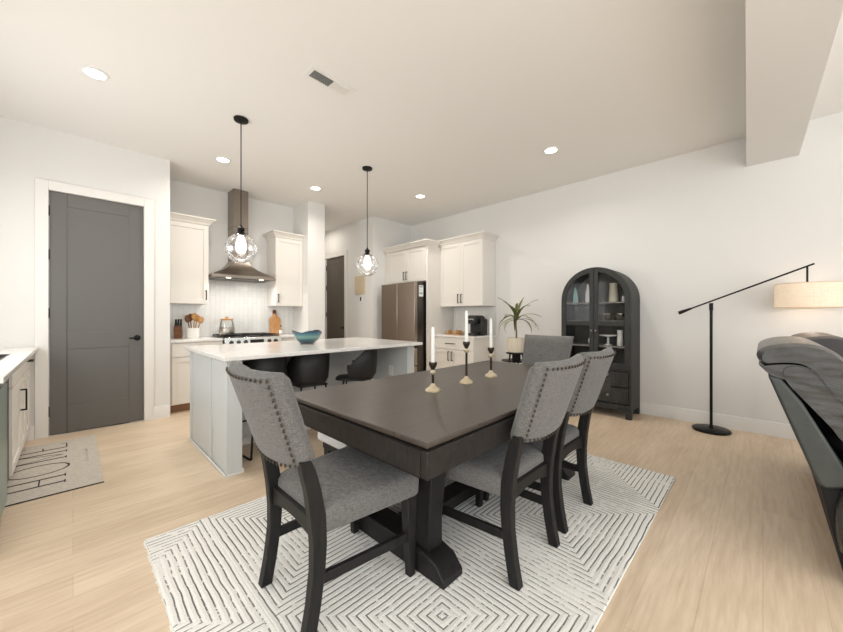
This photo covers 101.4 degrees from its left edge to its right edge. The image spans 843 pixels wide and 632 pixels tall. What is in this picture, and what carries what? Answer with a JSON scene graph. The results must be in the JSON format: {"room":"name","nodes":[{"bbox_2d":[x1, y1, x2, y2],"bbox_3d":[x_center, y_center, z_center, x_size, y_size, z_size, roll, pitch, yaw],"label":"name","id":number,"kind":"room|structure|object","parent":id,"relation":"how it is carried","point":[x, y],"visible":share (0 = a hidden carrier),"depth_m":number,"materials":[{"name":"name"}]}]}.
{"room":"dining room","nodes":[
{"label":"dining room","id":0,"kind":"room"},
{"bbox_2d":[0,116,169,436],"bbox_3d":[-3.704,-0.330,3.501,0.110,3.060,1.867,0,0,45],"label":"wall","id":1,"kind":"structure","parent":0,"point":[28,152],"depth_m":3.41,"materials":[{"name":"paint"}]},
{"bbox_2d":[26,425,34,440],"bbox_3d":[-4.021,1.130,3.091,0.016,0.140,0.738,0,0,45],"label":"baseboard","id":2,"kind":"structure","parent":1,"relation":"attached to","point":[30,436],"depth_m":3.33,"materials":[{"name":"paint"}]},
{"bbox_2d":[34,178,153,438],"bbox_3d":[-3.434,-0.074,3.682,0.018,2.549,0.927,0,0,45],"label":"door frame","id":3,"kind":"structure","parent":1,"relation":"attached to","point":[42,187],"depth_m":3.40,"materials":[{"name":"paint"}]},
{"bbox_2d":[48,191,142,434],"bbox_3d":[-3.448,-0.027,3.685,0.098,2.447,0.750,0,0,45],"label":"door","id":4,"kind":"structure","parent":3,"relation":"attached to","point":[95,251],"depth_m":3.67,"materials":[{"name":"grey wood"}]},
{"bbox_2d":[154,405,169,418],"bbox_3d":[-3.055,1.130,4.066,0.016,0.140,0.152,0,0,45],"label":"baseboard","id":5,"kind":"structure","parent":1,"relation":"attached to","point":[160,411],"depth_m":4.06,"materials":[{"name":"paint"}]},
{"bbox_2d":[170,180,292,283],"bbox_3d":[-2.941,-0.330,5.288,0.120,3.060,1.960,0,0,45],"label":"wall","id":6,"kind":"structure","parent":0,"point":[188,199],"depth_m":5.16,"materials":[{"name":"paint"}]},
{"bbox_2d":[170,212,215,304],"bbox_3d":[-3.163,-0.743,4.678,0.418,1.155,0.560,0,0,45],"label":"upper cabinet","id":7,"kind":"object","parent":6,"relation":"attached to","point":[189,234],"visible":0.91,"depth_m":4.57,"materials":[{"name":"white wood"}]},
{"bbox_2d":[170,280,293,337],"bbox_3d":[-2.857,-0.110,5.280,0.012,0.820,1.851,0,0,45],"label":"backsplash","id":8,"kind":"structure","parent":6,"relation":"attached to","point":[244,303],"depth_m":5.27,"materials":[{"name":"white tile"}]},
{"bbox_2d":[209,188,275,282],"bbox_3d":[-2.678,-1.193,5.105,0.488,1.330,0.840,0,0,45],"label":"range hood","id":9,"kind":"object","parent":6,"relation":"attached to","point":[232,271],"visible":0.9,"depth_m":5.06,"materials":[{"name":"metal"}]},
{"bbox_2d":[262,230,304,306],"bbox_3d":[-2.241,-0.740,5.610,0.418,1.160,0.513,0,0,45],"label":"upper cabinet","id":10,"kind":"object","parent":6,"relation":"attached to","point":[284,249],"visible":1,"depth_m":5.52,"materials":[{"name":"white wood"}]},
{"bbox_2d":[293,201,324,338],"bbox_3d":[-1.958,-0.330,5.905,0.650,3.060,0.300,0,0,45],"label":"wall pillar","id":11,"kind":"structure","parent":0,"point":[308,217],"depth_m":5.68,"materials":[{"name":"paint"}]},
{"bbox_2d":[325,216,376,338],"bbox_3d":[-1.735,-0.330,7.324,2.430,3.060,0.110,0,0,45],"label":"wall","id":12,"kind":"structure","parent":0,"point":[361,317],"depth_m":6.75,"materials":[{"name":"paint"}]},
{"bbox_2d":[326,256,343,338],"bbox_3d":[-1.838,-0.027,7.351,0.745,2.447,0.098,0,0,45],"label":"door","id":13,"kind":"structure","parent":12,"relation":"in","point":[334,268],"depth_m":7.37,"materials":[{"name":"grey wood"}]},
{"bbox_2d":[325,250,346,338],"bbox_3d":[-1.841,-0.074,7.338,0.920,2.549,0.018,0,0,45],"label":"trim","id":14,"kind":"structure","parent":12,"relation":"attached to","point":[344,252],"depth_m":7.06,"materials":[{"name":"paint"}]},
{"bbox_2d":[355,275,364,294],"bbox_3d":[-1.196,-0.600,6.696,0.320,0.360,0.024,0,0,45],"label":"wall panel","id":15,"kind":"object","parent":12,"relation":"attached to","point":[359,280],"visible":0.91,"depth_m":6.68,"materials":[{"name":"beige wood"}]},
{"bbox_2d":[359,295,362,302],"bbox_3d":[-1.172,-0.330,6.678,0.100,0.150,0.015,0,0,45],"label":"wall switch","id":16,"kind":"object","parent":12,"relation":"attached to","point":[360,296],"visible":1,"depth_m":6.67,"materials":[{"name":"white plastic"}]},
{"bbox_2d":[377,217,410,338],"bbox_3d":[-0.517,-0.330,6.906,0.110,3.060,1.010,0,0,45],"label":"wall","id":17,"kind":"structure","parent":0,"point":[389,233],"depth_m":6.61,"materials":[{"name":"paint"}]},
{"bbox_2d":[0,0,842,231],"bbox_3d":[-1.123,-1.900,1.709,12.400,0.080,9.250,0,0,45],"label":"ceiling","id":18,"kind":"structure","parent":0,"point":[458,104],"depth_m":2.85,"materials":[{"name":"paint"}]},
{"bbox_2d":[79,65,109,80],"bbox_3d":[-2.499,-1.855,2.641,0.170,0.007,0.170,0,0,45],"label":"recessed light","id":19,"kind":"object","parent":18,"relation":"in","point":[92,72],"visible":1,"depth_m":2.64,"materials":[{"name":"white plastic"}]},
{"bbox_2d":[84,68,105,78],"bbox_3d":[-2.499,-1.855,2.641,0.124,0.005,0.124,0,0,45],"label":"diffuser","id":20,"kind":"object","parent":19,"relation":"attached to","point":[95,73],"depth_m":2.64,"materials":[{"name":"white plastic"}]},
{"bbox_2d":[215,156,230,162],"bbox_3d":[-2.359,-1.855,4.100,0.170,0.007,0.170,0,0,45],"label":"recessed light","id":21,"kind":"object","parent":18,"relation":"in","point":[218,158],"visible":1,"depth_m":4.09,"materials":[{"name":"white plastic"}]},
{"bbox_2d":[217,158,228,161],"bbox_3d":[-2.359,-1.855,4.100,0.124,0.005,0.124,0,0,45],"label":"diffuser","id":22,"kind":"object","parent":21,"relation":"attached to","point":[218,159],"depth_m":4.09,"materials":[{"name":"white plastic"}]},
{"bbox_2d":[224,115,256,262],"bbox_3d":[-1.703,-1.179,3.255,0.278,1.360,0.278,0,0,45],"label":"pendant light","id":23,"kind":"object","parent":18,"relation":"hanging from","point":[240,245],"visible":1,"depth_m":3.25,"materials":[{"name":"clear glass"}]},
{"bbox_2d":[235,225,246,236],"bbox_3d":[-1.703,-0.810,3.255,0.100,0.100,0.100,0,0,45],"label":"socket","id":24,"kind":"object","parent":23,"relation":"attached to","point":[240,233],"depth_m":3.23,"materials":[{"name":"black metal"}]},
{"bbox_2d":[309,186,321,190],"bbox_3d":[-1.540,-1.855,5.013,0.170,0.007,0.170,0,0,45],"label":"recessed light","id":25,"kind":"object","parent":18,"relation":"in","point":[316,188],"visible":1,"depth_m":5.01,"materials":[{"name":"white plastic"}]},
{"bbox_2d":[303,65,355,98],"bbox_3d":[-0.725,-1.853,2.750,0.150,0.012,0.400,0,0,43],"label":"ceiling vent","id":26,"kind":"object","parent":18,"relation":"in","point":[313,73],"visible":1,"depth_m":2.73,"materials":[{"name":"white plastic"}]},
{"bbox_2d":[356,166,377,275],"bbox_3d":[-0.680,-1.179,4.331,0.278,1.360,0.278,0,0,45],"label":"pendant light","id":27,"kind":"object","parent":18,"relation":"hanging from","point":[367,262],"visible":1,"depth_m":4.33,"materials":[{"name":"white"}]},
{"bbox_2d":[363,247,370,255],"bbox_3d":[-0.680,-0.810,4.331,0.100,0.100,0.100,0,0,45],"label":"socket","id":28,"kind":"object","parent":27,"relation":"attached to","point":[367,252],"depth_m":4.30,"materials":[{"name":"black metal"}]},
{"bbox_2d":[415,194,425,197],"bbox_3d":[-0.015,-1.855,5.347,0.170,0.007,0.170,0,0,45],"label":"recessed light","id":29,"kind":"object","parent":18,"relation":"in","point":[417,195],"visible":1,"depth_m":5.35,"materials":[{"name":"white plastic"}]},
{"bbox_2d":[543,146,558,153],"bbox_3d":[1.451,-1.855,3.866,0.170,0.007,0.170,0,0,45],"label":"recessed light","id":30,"kind":"object","parent":18,"relation":"in","point":[550,150],"visible":1,"depth_m":3.86,"materials":[{"name":"white plastic"}]},
{"bbox_2d":[545,148,556,152],"bbox_3d":[1.451,-1.855,3.866,0.124,0.005,0.124,0,0,45],"label":"diffuser","id":31,"kind":"object","parent":30,"relation":"attached to","point":[547,150],"depth_m":3.86,"materials":[{"name":"white plastic"}]},
{"bbox_2d":[0,406,842,631],"bbox_3d":[-1.123,1.240,1.709,12.400,0.080,9.250,0,0,45],"label":"floor","id":32,"kind":"structure","parent":0,"point":[740,540],"depth_m":1.88,"materials":[{"name":"brown wood"}]},
{"bbox_2d":[0,380,6,518],"bbox_3d":[-2.493,0.766,1.648,0.542,0.868,0.615,0,0,45],"label":"dishwasher","id":33,"kind":"object","parent":32,"relation":"on","point":[3,387],"visible":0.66,"depth_m":1.94,"materials":[{"name":"black plastic"}]},
{"bbox_2d":[7,378,8,481],"bbox_3d":[-2.849,0.757,1.976,0.394,0.845,0.592,0,0,45],"label":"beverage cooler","id":34,"kind":"object","parent":32,"relation":"on","point":[8,378],"visible":0.15,"depth_m":2.27,"materials":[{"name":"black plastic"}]},
{"bbox_2d":[9,358,33,475],"bbox_3d":[-3.485,0.765,2.630,1.415,0.870,0.656,0,0,45],"label":"base cabinet","id":35,"kind":"object","parent":32,"relation":"on","point":[19,382],"visible":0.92,"depth_m":2.67,"materials":[{"name":"white wood"}]},
{"bbox_2d":[0,347,37,383],"bbox_3d":[-3.131,0.314,2.281,2.406,0.030,0.688,0,0,45],"label":"countertop","id":36,"kind":"structure","parent":35,"relation":"on","point":[10,364],"depth_m":2.37,"materials":[{"name":"stone"}]},
{"bbox_2d":[0,354,9,360],"bbox_3d":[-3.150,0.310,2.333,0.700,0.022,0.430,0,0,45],"label":"sink","id":37,"kind":"object","parent":36,"relation":"in","point":[2,356],"visible":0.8,"depth_m":2.68,"materials":[{"name":"black metal"}]},
{"bbox_2d":[5,435,103,506],"bbox_3d":[-2.963,1.196,2.791,1.382,0.006,0.519,0,0,45],"label":"mat","id":38,"kind":"object","parent":32,"relation":"on","point":[41,471],"visible":0.8,"depth_m":2.68,"materials":[{"name":"fabric"}]},
{"bbox_2d":[170,341,222,412],"bbox_3d":[-3.069,0.765,4.606,0.654,0.870,0.590,0,0,45],"label":"base cabinet","id":39,"kind":"object","parent":32,"relation":"on","point":[179,357],"visible":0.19,"depth_m":4.29,"materials":[{"name":"white wood"}]},
{"bbox_2d":[170,337,222,342],"bbox_3d":[-3.071,0.315,4.610,0.621,0.030,0.593,0,0,45],"label":"countertop","id":40,"kind":"structure","parent":39,"relation":"on","point":[200,339],"depth_m":4.43,"materials":[{"name":"stone"}]},
{"bbox_2d":[174,319,182,338],"bbox_3d":[-3.250,0.171,4.610,0.090,0.258,0.147,0,0,-30],"label":"knife block","id":41,"kind":"object","parent":40,"relation":"on","point":[178,332],"visible":0.95,"depth_m":4.57,"materials":[{"name":"brown wood"}]},
{"bbox_2d":[186,328,199,337],"bbox_3d":[-3.104,0.230,4.683,0.166,0.140,0.166,0,0,45],"label":"utensil crock","id":42,"kind":"object","parent":40,"relation":"on","point":[190,332],"visible":0.94,"depth_m":4.62,"materials":[{"name":"white ceramic"}]},
{"bbox_2d":[185,315,189,327],"bbox_3d":[-3.142,0.134,4.644,0.028,0.290,0.081,0,0,45],"label":"wooden spoon","id":43,"kind":"object","parent":42,"relation":"in","point":[187,318],"visible":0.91,"depth_m":4.63,"materials":[{"name":"brown wood"}]},
{"bbox_2d":[191,313,196,327],"bbox_3d":[-3.085,0.118,4.687,0.028,0.320,0.068,0,0,45],"label":"wooden spoon","id":44,"kind":"object","parent":42,"relation":"in","point":[194,315],"visible":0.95,"depth_m":4.68,"materials":[{"name":"brown wood"}]},
{"bbox_2d":[198,316,203,327],"bbox_3d":[-3.043,0.142,4.730,0.028,0.275,0.105,0,0,45],"label":"wooden spoon","id":45,"kind":"object","parent":42,"relation":"in","point":[201,319],"visible":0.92,"depth_m":4.73,"materials":[{"name":"brown wood"}]},
{"bbox_2d":[211,332,280,343],"bbox_3d":[-2.553,0.721,5.052,0.683,0.918,0.760,0,0,45],"label":"range","id":46,"kind":"object","parent":32,"relation":"on","point":[236,338],"visible":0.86,"depth_m":4.85,"materials":[{"name":"metal"}]},
{"bbox_2d":[215,317,234,334],"bbox_3d":[-2.775,0.136,4.886,0.229,0.252,0.195,0,0,-10],"label":"glass kettle","id":47,"kind":"object","parent":46,"relation":"on","point":[222,330],"visible":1,"depth_m":4.82,"materials":[{"name":"glass"}]},
{"bbox_2d":[211,335,279,338],"bbox_3d":[-2.583,0.296,5.081,0.600,0.017,0.760,0,0,45],"label":"cooktop","id":48,"kind":"object","parent":46,"relation":"in","point":[218,336],"depth_m":4.85,"materials":[{"name":"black metal"}]},
{"bbox_2d":[242,357,286,460],"bbox_3d":[-1.433,0.770,3.106,0.437,0.860,0.405,0,0,39],"label":"bar stool","id":49,"kind":"object","parent":32,"relation":"on","point":[277,364],"visible":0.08,"depth_m":2.93,"materials":[{"name":"black leather"}]},
{"bbox_2d":[281,337,295,340],"bbox_3d":[-2.150,0.765,5.534,0.654,0.870,0.482,0,0,45],"label":"base cabinet","id":50,"kind":"object","parent":32,"relation":"on","point":[293,338],"visible":0.02,"depth_m":5.25,"materials":[{"name":"white wood"}]},
{"bbox_2d":[277,333,293,337],"bbox_3d":[-2.152,0.315,5.538,0.621,0.030,0.490,0,0,45],"label":"countertop","id":51,"kind":"structure","parent":50,"relation":"on","point":[281,335],"depth_m":5.30,"materials":[{"name":"stone"}]},
{"bbox_2d":[269,310,280,333],"bbox_3d":[-2.404,0.100,5.664,0.076,0.400,0.180,0,0,45],"label":"cutting board","id":52,"kind":"object","parent":51,"relation":"on","point":[274,321],"visible":0.84,"depth_m":5.65,"materials":[{"name":"brown wood"}]},
{"bbox_2d":[188,346,413,477],"bbox_3d":[-1.173,0.765,3.652,1.154,0.874,1.962,0,0,45],"label":"kitchen island","id":53,"kind":"object","parent":32,"relation":"on","point":[218,431],"visible":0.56,"depth_m":2.98,"materials":[{"name":"paint"}]},
{"bbox_2d":[184,337,422,361],"bbox_3d":[-1.155,0.313,3.645,1.280,0.032,2.030,0,0,45],"label":"island countertop","id":54,"kind":"structure","parent":53,"relation":"on","point":[260,350],"depth_m":3.25,"materials":[{"name":"stone"}]},
{"bbox_2d":[292,330,321,343],"bbox_3d":[-1.232,0.225,3.716,0.310,0.143,0.310,0,0,45],"label":"glass bowl","id":55,"kind":"object","parent":54,"relation":"on","point":[308,337],"visible":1,"depth_m":3.62,"materials":[{"name":"teal glass"}]},
{"bbox_2d":[389,365,392,375],"bbox_3d":[-0.363,0.640,4.076,0.070,0.120,0.007,0,0,45],"label":"outlet","id":56,"kind":"object","parent":53,"relation":"attached to","point":[390,366],"depth_m":4.07,"materials":[{"name":"white plastic"}]},
{"bbox_2d":[287,353,329,390],"bbox_3d":[-1.123,0.770,3.419,0.405,0.860,0.437,0,0,-42],"label":"bar stool","id":57,"kind":"object","parent":32,"relation":"on","point":[312,370],"visible":0.62,"depth_m":3.24,"materials":[{"name":"black leather"}]},
{"bbox_2d":[335,349,376,383],"bbox_3d":[-0.695,0.770,3.708,0.437,0.860,0.405,0,0,-3],"label":"bar stool","id":58,"kind":"object","parent":32,"relation":"on","point":[363,368],"visible":0.72,"depth_m":3.55,"materials":[{"name":"black leather"}]},
{"bbox_2d":[382,282,425,372],"bbox_3d":[-0.129,0.302,6.339,0.870,1.755,0.850,0,0,45],"label":"refrigerator","id":59,"kind":"object","parent":32,"relation":"on","point":[403,304],"visible":0.5,"depth_m":5.90,"materials":[{"name":"metal"}]},
{"bbox_2d":[143,450,675,631],"bbox_3d":[0.203,1.194,2.188,1.884,0.011,2.875,0,0,45],"label":"area rug","id":60,"kind":"object","parent":32,"relation":"on","point":[206,571],"visible":0.53,"depth_m":1.61,"materials":[{"name":"fabric"}]},
{"bbox_2d":[225,360,418,631],"bbox_3d":[-0.435,0.689,1.516,0.526,0.998,0.711,0,0,45],"label":"dining chair","id":61,"kind":"object","parent":60,"relation":"on","point":[328,492],"visible":0.99,"depth_m":1.36,"materials":[{"name":"grey fabric"}]},
{"bbox_2d":[318,432,347,454],"bbox_3d":[-0.065,0.948,2.653,0.344,0.480,1.420,0,0,45],"label":"bench","id":62,"kind":"object","parent":60,"relation":"on","point":[330,444],"visible":0.14,"depth_m":2.19,"materials":[{"name":"fabric"}]},
{"bbox_2d":[294,360,609,589],"bbox_3d":[0.340,0.814,2.309,1.115,0.748,2.076,0,0,44],"label":"dining table","id":63,"kind":"object","parent":60,"relation":"on","point":[393,420],"visible":0.63,"depth_m":1.61,"materials":[{"name":"black wood"}]},
{"bbox_2d":[425,362,440,392],"bbox_3d":[0.067,0.355,2.024,0.085,0.170,0.085,0,0,-23],"label":"candle holder","id":64,"kind":"object","parent":63,"relation":"on","point":[432,388],"visible":1,"depth_m":2.01,"materials":[{"name":"gold metal"}]},
{"bbox_2d":[431,327,434,361],"bbox_3d":[0.067,0.170,2.024,0.022,0.235,0.023,0,0,45],"label":"candle","id":65,"kind":"object","parent":64,"relation":"on","point":[432,329],"visible":0.93,"depth_m":2.02,"materials":[{"name":"wax"}]},
{"bbox_2d":[429,362,436,369],"bbox_3d":[0.067,0.293,2.024,0.048,0.046,0.048,0,0,45],"label":"cup","id":66,"kind":"object","parent":64,"relation":"on","point":[432,365],"depth_m":2.01,"materials":[{"name":"brown metal"}]},
{"bbox_2d":[459,341,472,383],"bbox_3d":[0.295,0.304,2.266,0.085,0.272,0.085,0,0,-23],"label":"candle holder","id":67,"kind":"object","parent":63,"relation":"on","point":[465,380],"visible":0.98,"depth_m":2.25,"materials":[{"name":"gold metal"}]},
{"bbox_2d":[465,309,467,341],"bbox_3d":[0.295,0.069,2.266,0.022,0.232,0.023,0,0,45],"label":"candle","id":68,"kind":"object","parent":67,"relation":"on","point":[466,311],"visible":0.95,"depth_m":2.26,"materials":[{"name":"wax"}]},
{"bbox_2d":[463,341,469,348],"bbox_3d":[0.295,0.191,2.266,0.048,0.046,0.048,0,0,45],"label":"cup","id":69,"kind":"object","parent":67,"relation":"on","point":[466,344],"depth_m":2.25,"materials":[{"name":"brown metal"}]},
{"bbox_2d":[485,347,496,377],"bbox_3d":[0.505,0.334,2.509,0.085,0.212,0.085,0,0,-23],"label":"candle holder","id":70,"kind":"object","parent":63,"relation":"on","point":[491,374],"visible":1,"depth_m":2.50,"materials":[{"name":"gold metal"}]},
{"bbox_2d":[489,319,492,347],"bbox_3d":[0.505,0.126,2.509,0.022,0.238,0.023,0,0,45],"label":"candle","id":71,"kind":"object","parent":70,"relation":"on","point":[490,321],"visible":0.96,"depth_m":2.50,"materials":[{"name":"wax"}]},
{"bbox_2d":[488,347,493,353],"bbox_3d":[0.505,0.251,2.509,0.048,0.046,0.048,0,0,45],"label":"cup","id":72,"kind":"object","parent":70,"relation":"on","point":[490,350],"depth_m":2.49,"materials":[{"name":"brown metal"}]},
{"bbox_2d":[442,354,585,590],"bbox_3d":[0.431,0.689,1.775,0.711,0.998,0.526,0,0,45],"label":"dining chair","id":73,"kind":"object","parent":60,"relation":"on","point":[505,470],"visible":0.93,"depth_m":1.56,"materials":[{"name":"grey fabric"}]},
{"bbox_2d":[522,334,573,364],"bbox_3d":[1.046,0.689,3.190,0.558,0.998,0.711,0,0,45],"label":"dining chair","id":74,"kind":"object","parent":60,"relation":"on","point":[537,348],"visible":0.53,"depth_m":3.35,"materials":[{"name":"grey fabric"}]},
{"bbox_2d":[483,347,615,533],"bbox_3d":[0.797,0.689,2.166,0.711,0.998,0.526,0,0,45],"label":"dining chair","id":75,"kind":"object","parent":60,"relation":"on","point":[595,370],"visible":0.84,"depth_m":1.92,"materials":[{"name":"grey fabric"}]},
{"bbox_2d":[382,239,452,370],"bbox_3d":[-0.057,-0.045,6.443,1.185,2.490,0.778,0,0,45],"label":"tall cabinet","id":76,"kind":"object","parent":32,"relation":"on","point":[416,261],"visible":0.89,"depth_m":6.04,"materials":[{"name":"white wood"}]},
{"bbox_2d":[435,336,495,368],"bbox_3d":[0.679,0.772,5.801,0.900,0.855,0.654,0,0,45],"label":"base cabinet","id":77,"kind":"object","parent":32,"relation":"on","point":[449,351],"visible":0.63,"depth_m":5.54,"materials":[{"name":"white wood"}]},
{"bbox_2d":[430,334,496,338],"bbox_3d":[0.693,0.330,5.794,0.930,0.030,0.621,0,0,45],"label":"countertop","id":78,"kind":"structure","parent":77,"relation":"on","point":[436,335],"depth_m":5.57,"materials":[{"name":"stone"}]},
{"bbox_2d":[445,331,464,334],"bbox_3d":[0.577,0.286,5.929,0.301,0.058,0.183,0,0,45],"label":"serving tray","id":79,"kind":"object","parent":78,"relation":"on","point":[448,332],"visible":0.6,"depth_m":5.85,"materials":[{"name":"brown wood"}]},
{"bbox_2d":[464,315,486,335],"bbox_3d":[0.875,0.152,5.597,0.270,0.325,0.313,0,0,45],"label":"coffee maker","id":80,"kind":"object","parent":78,"relation":"on","point":[478,323],"visible":0.93,"depth_m":5.54,"materials":[{"name":"black plastic"}]},
{"bbox_2d":[501,352,522,363],"bbox_3d":[1.370,0.862,4.989,0.420,0.667,0.420,0,0,45],"label":"plant stand","id":81,"kind":"object","parent":32,"relation":"on","point":[516,357],"visible":0.48,"depth_m":4.93,"materials":[{"name":"black metal"}]},
{"bbox_2d":[501,358,521,362],"bbox_3d":[1.370,0.646,4.989,0.420,0.017,0.420,0,0,45],"label":"shelf","id":82,"kind":"object","parent":81,"relation":"attached to","point":[513,360],"depth_m":4.94,"materials":[{"name":"black metal"}]},
{"bbox_2d":[498,298,540,352],"bbox_3d":[1.397,0.121,4.982,0.611,0.815,0.578,0,0,28],"label":"potted plant","id":83,"kind":"object","parent":81,"relation":"on","point":[514,344],"visible":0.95,"depth_m":4.92,"materials":[{"name":"green plant"}]},
{"bbox_2d":[561,267,639,420],"bbox_3d":[2.249,0.300,4.369,0.800,1.800,0.445,0,0,45],"label":"display cabinet","id":84,"kind":"object","parent":32,"relation":"on","point":[623,394],"visible":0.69,"depth_m":4.23,"materials":[{"name":"grey wood"}]},
{"bbox_2d":[573,288,577,302],"bbox_3d":[2.051,-0.270,4.596,0.068,0.200,0.068,0,0,45],"label":"glass bottle","id":85,"kind":"object","parent":84,"relation":"on","point":[575,295],"visible":0.91,"depth_m":4.57,"materials":[{"name":"teal glass"}]},
{"bbox_2d":[585,284,588,301],"bbox_3d":[2.162,-0.290,4.487,0.060,0.240,0.060,0,0,45],"label":"bottle","id":86,"kind":"object","parent":84,"relation":"on","point":[587,288],"visible":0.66,"depth_m":4.47,"materials":[{"name":"ceramic"}]},
{"bbox_2d":[567,301,623,304],"bbox_3d":[2.266,-0.161,4.387,0.748,0.018,0.364,0,0,45],"label":"shelf","id":87,"kind":"object","parent":84,"relation":"attached to","point":[568,302],"depth_m":4.42,"materials":[{"name":"black wood"}]},
{"bbox_2d":[567,320,623,320],"bbox_3d":[2.266,0.064,4.387,0.748,0.018,0.364,0,0,45],"label":"shelf","id":88,"kind":"object","parent":84,"relation":"attached to","point":[567,320],"depth_m":4.31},
{"bbox_2d":[572,342,623,347],"bbox_3d":[2.266,0.369,4.387,0.748,0.018,0.364,0,0,45],"label":"shelf","id":89,"kind":"object","parent":84,"relation":"attached to","point":[600,344],"depth_m":4.36,"materials":[{"name":"black wood"}]},
{"bbox_2d":[602,314,612,319],"bbox_3d":[2.308,0.013,4.287,0.124,0.085,0.130,0,0,45],"label":"glass bowl","id":90,"kind":"object","parent":84,"relation":"on","point":[605,316],"visible":0.88,"depth_m":4.25,"materials":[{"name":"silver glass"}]},
{"bbox_2d":[599,334,616,344],"bbox_3d":[2.315,0.295,4.280,0.210,0.130,0.210,0,0,45],"label":"cake stand","id":91,"kind":"object","parent":84,"relation":"on","point":[604,335],"visible":0.97,"depth_m":4.27,"materials":[{"name":"white ceramic"}]},
{"bbox_2d":[608,283,618,301],"bbox_3d":[2.364,-0.287,4.263,0.145,0.235,0.110,0,0,-35],"label":"pitcher","id":92,"kind":"object","parent":84,"relation":"on","point":[613,290],"visible":0.95,"depth_m":4.23,"materials":[{"name":"beige ceramic"}]},
{"bbox_2d":[614,313,623,320],"bbox_3d":[2.407,0.013,4.188,0.124,0.085,0.130,0,0,45],"label":"glass bowl","id":93,"kind":"object","parent":84,"relation":"on","point":[619,317],"visible":0.87,"depth_m":4.15,"materials":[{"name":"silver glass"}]},
{"bbox_2d":[617,330,623,345],"bbox_3d":[2.389,0.265,4.149,0.072,0.190,0.072,0,0,45],"label":"vase","id":94,"kind":"object","parent":84,"relation":"on","point":[619,332],"visible":0.95,"depth_m":4.12,"materials":[{"name":"ceramic"}]},
{"bbox_2d":[678,263,842,435],"bbox_3d":[3.247,0.360,3.399,1.171,1.679,0.432,0,0,45],"label":"floor lamp","id":95,"kind":"object","parent":32,"relation":"on","point":[818,294],"visible":1,"depth_m":3.10,"materials":[{"name":"black metal"}]},
{"bbox_2d":[756,332,842,570],"bbox_3d":[2.673,0.663,1.970,1.076,1.074,1.920,0,0,45],"label":"leather sofa","id":96,"kind":"object","parent":32,"relation":"on","point":[804,370],"visible":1,"depth_m":1.57,"materials":[{"name":"grey leather"}]},
{"bbox_2d":[759,360,842,441],"bbox_3d":[2.095,0.408,1.895,0.343,0.383,0.900,0,0,45],"label":"cushion","id":97,"kind":"object","parent":96,"relation":"on","point":[817,385],"depth_m":1.56,"materials":[{"name":"fabric"}]},
{"bbox_2d":[783,363,842,438],"bbox_3d":[2.151,0.480,1.814,0.399,0.532,0.875,0,0,45],"label":"lumbar cushion","id":98,"kind":"object","parent":96,"relation":"on","point":[817,386],"depth_m":1.57,"materials":[{"name":"leather"}]},
{"bbox_2d":[411,112,842,423],"bbox_3d":[3.165,-0.330,3.888,9.370,3.060,0.120,0,0,45],"label":"wall","id":99,"kind":"structure","parent":0,"point":[691,229],"depth_m":3.91,"materials":[{"name":"paint"}]},
{"bbox_2d":[438,231,498,306],"bbox_3d":[0.778,-0.743,5.855,0.965,1.155,0.438,0,0,45],"label":"upper cabinet","id":100,"kind":"object","parent":99,"relation":"attached to","point":[467,262],"visible":0.99,"depth_m":5.68,"materials":[{"name":"white wood"}]},
{"bbox_2d":[454,306,496,334],"bbox_3d":[0.922,0.075,6.015,0.910,0.470,0.012,0,0,45],"label":"backsplash","id":101,"kind":"structure","parent":99,"relation":"attached to","point":[490,312],"depth_m":5.99,"materials":[{"name":"white tile"}]},
{"bbox_2d":[640,402,796,439],"bbox_3d":[3.846,1.130,3.119,7.320,0.140,0.016,0,0,45],"label":"baseboard","id":102,"kind":"structure","parent":99,"relation":"attached to","point":[775,429],"depth_m":3.70,"materials":[{"name":"paint"}]},
{"bbox_2d":[745,0,842,166],"bbox_3d":[0.364,-1.706,0.154,0.374,0.308,9.139,0,0,44],"label":"beam","id":103,"kind":"structure","parent":99,"relation":"attached to","point":[789,43],"depth_m":2.15,"materials":[{"name":"paint"}]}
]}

